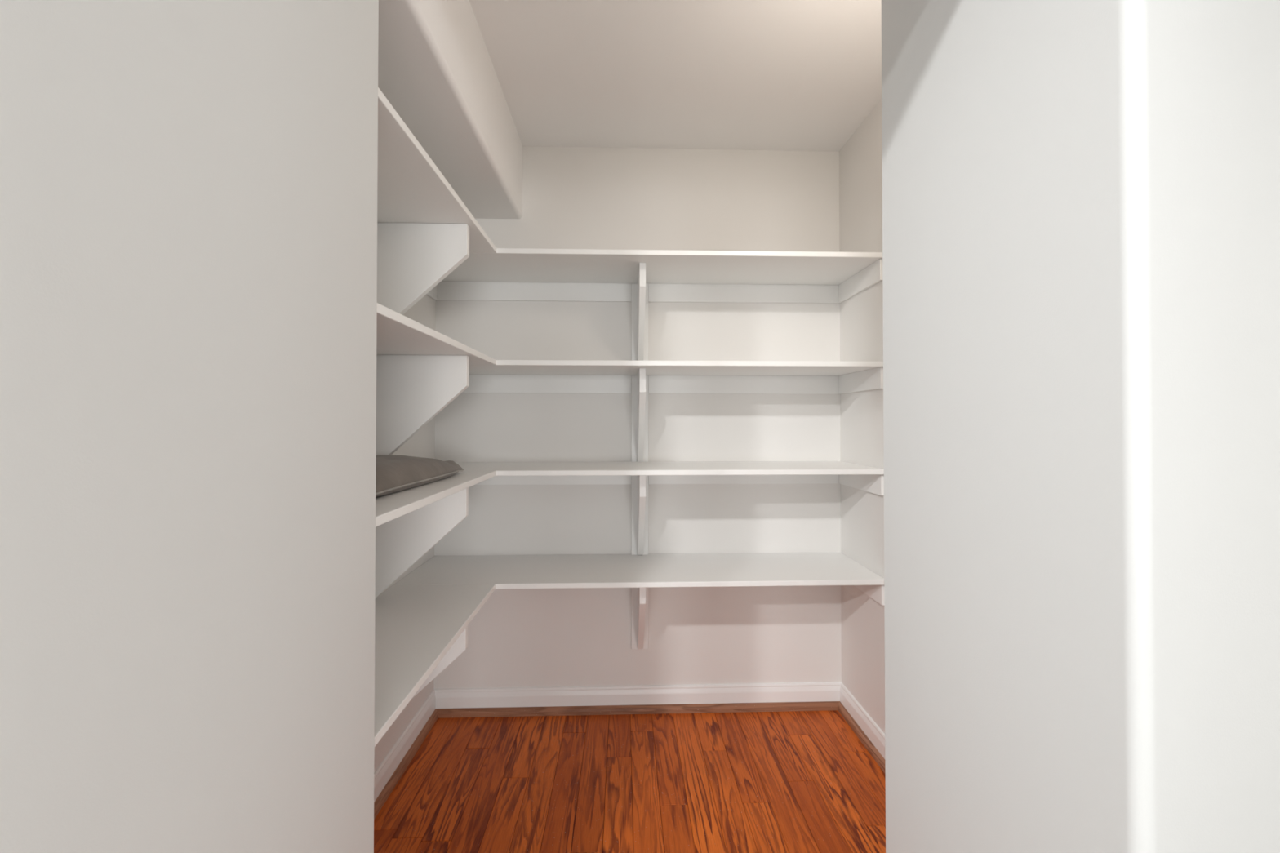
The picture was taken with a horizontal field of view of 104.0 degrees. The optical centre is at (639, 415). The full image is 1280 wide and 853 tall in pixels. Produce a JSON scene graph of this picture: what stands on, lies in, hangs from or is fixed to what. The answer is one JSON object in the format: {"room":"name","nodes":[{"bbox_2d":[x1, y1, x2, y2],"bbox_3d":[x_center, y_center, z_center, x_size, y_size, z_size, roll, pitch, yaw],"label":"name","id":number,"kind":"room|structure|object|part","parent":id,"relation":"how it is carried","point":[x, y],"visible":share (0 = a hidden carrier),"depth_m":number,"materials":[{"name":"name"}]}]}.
{"room":"food storage area","nodes":[
{"label":"food storage area","id":0,"kind":"room"},
{"bbox_2d":[0,0,378,852],"bbox_3d":[-2.277,-0.062,0.555,3.617,2.738,0.594,0,-1,-2],"label":"wall","id":1,"kind":"structure","parent":0,"point":[188,188],"depth_m":0.52,"materials":[{"name":"paint"}]},
{"bbox_2d":[373,294,435,773],"bbox_3d":[-0.913,-0.059,1.463,0.114,2.752,1.356,0,-1,-2],"label":"wall","id":2,"kind":"structure","parent":0,"point":[422,444],"depth_m":1.95,"materials":[{"name":"paint"}]},
{"bbox_2d":[373,688,438,820],"bbox_3d":[-0.843,1.210,1.507,0.029,0.107,1.244,0,-1,-2],"label":"baseboard","id":3,"kind":"structure","parent":2,"relation":"attached to","point":[388,773],"depth_m":1.80,"materials":[{"name":"wood"}]},
{"bbox_2d":[377,0,522,218],"bbox_3d":[-0.673,-1.017,1.537,0.370,0.321,1.244,0,-1,-2],"label":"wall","id":4,"kind":"structure","parent":0,"point":[436,69],"depth_m":1.44,"materials":[{"name":"paint"}]},
{"bbox_2d":[373,710,885,852],"bbox_3d":[0.030,1.288,1.276,1.760,0.054,1.762,0,-1,-2],"label":"floor","id":5,"kind":"structure","parent":0,"point":[791,781],"depth_m":1.70,"materials":[{"name":"brown wood"}]},
{"bbox_2d":[433,146,841,688],"bbox_3d":[-0.001,-0.051,2.228,2.085,2.752,0.114,0,-1,-2],"label":"wall","id":6,"kind":"structure","parent":0,"point":[574,197],"depth_m":2.17,"materials":[{"name":"paint"}]},
{"bbox_2d":[374,552,884,746],"bbox_3d":[0.021,0.793,1.540,1.759,0.404,1.243,0,-1,-2],"label":"corner shelf","id":7,"kind":"object","parent":6,"relation":"attached to","point":[422,620],"visible":0.68,"depth_m":1.81,"materials":[{"name":"wood"}]},
{"bbox_3d":[-0.001,0.809,2.155,0.073,0.385,0.013,0,-1,-2],"label":"wall plate","id":8,"kind":"part","parent":7,"relation":"part of","materials":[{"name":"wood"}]},
{"bbox_2d":[377,87,882,360],"bbox_3d":[0.021,-0.398,1.553,1.759,0.404,1.243,0,-1,-2],"label":"corner shelf","id":9,"kind":"object","parent":6,"relation":"attached to","point":[429,243],"visible":0.66,"depth_m":1.86,"materials":[{"name":"wood"}]},
{"bbox_3d":[-0.001,-0.381,2.167,0.073,0.385,0.013,0,-1,-2],"label":"wall plate","id":10,"kind":"part","parent":9,"relation":"part of","materials":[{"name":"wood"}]},
{"bbox_2d":[375,461,884,598],"bbox_3d":[0.021,0.393,1.545,1.759,0.404,1.243,0,-1,-2],"label":"corner shelf","id":11,"kind":"object","parent":6,"relation":"attached to","point":[410,522],"visible":0.61,"depth_m":1.81,"materials":[{"name":"wood"}]},
{"bbox_2d":[375,454,463,497],"bbox_3d":[-0.709,0.150,1.364,0.278,0.077,0.637,0,-1,-2],"label":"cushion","id":12,"kind":"object","parent":11,"relation":"on","point":[394,473],"visible":0.52,"depth_m":1.31,"materials":[{"name":"grey fabric"}]},
{"bbox_3d":[-0.001,0.409,2.159,0.073,0.385,0.013,0,-1,-2],"label":"wall plate","id":13,"kind":"part","parent":11,"relation":"part of","materials":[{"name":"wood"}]},
{"bbox_2d":[376,302,883,462],"bbox_3d":[0.021,0.001,1.549,1.759,0.404,1.243,0,-1,-2],"label":"corner shelf","id":14,"kind":"object","parent":6,"relation":"attached to","point":[421,370],"visible":0.71,"depth_m":1.81,"materials":[{"name":"wood"}]},
{"bbox_3d":[-0.001,0.017,2.163,0.073,0.385,0.013,0,-1,-2],"label":"wall plate","id":15,"kind":"part","parent":14,"relation":"part of","materials":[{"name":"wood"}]},
{"bbox_2d":[434,681,841,718],"bbox_3d":[0.002,1.216,2.143,1.760,0.107,0.029,0,-1,-2],"label":"baseboard","id":16,"kind":"structure","parent":6,"relation":"attached to","point":[790,696],"depth_m":2.14,"materials":[{"name":"wood"}]},
{"bbox_3d":[0.002,1.255,2.136,1.735,0.030,0.016,0,-1,-2],"label":"shoe molding","id":17,"kind":"part","parent":16,"relation":"part of","materials":[{"name":"brown wood"}]},
{"bbox_2d":[469,0,881,151],"bbox_3d":[0.022,-1.298,1.562,1.760,0.244,1.244,0,-1,-2],"label":"ceiling","id":18,"kind":"structure","parent":0,"point":[792,75],"depth_m":1.70,"materials":[{"name":"paint"}]},
{"bbox_2d":[839,98,884,733],"bbox_3d":[0.960,-0.058,1.524,0.114,2.752,1.356,0,-1,-2],"label":"wall","id":19,"kind":"structure","parent":0,"point":[860,158],"depth_m":1.98,"materials":[{"name":"paint"}]},
{"bbox_2d":[837,682,885,774],"bbox_3d":[0.886,1.210,1.563,0.029,0.107,1.244,0,-1,-2],"label":"baseboard","id":20,"kind":"structure","parent":19,"relation":"attached to","point":[870,735],"depth_m":1.95,"materials":[{"name":"wood"}]},
{"bbox_2d":[881,0,1279,852],"bbox_3d":[1.170,-0.060,0.732,1.410,2.738,0.463,0,-1,-2],"label":"wall","id":21,"kind":"structure","parent":0,"point":[1081,198],"depth_m":0.54,"materials":[{"name":"paint"}]}
]}

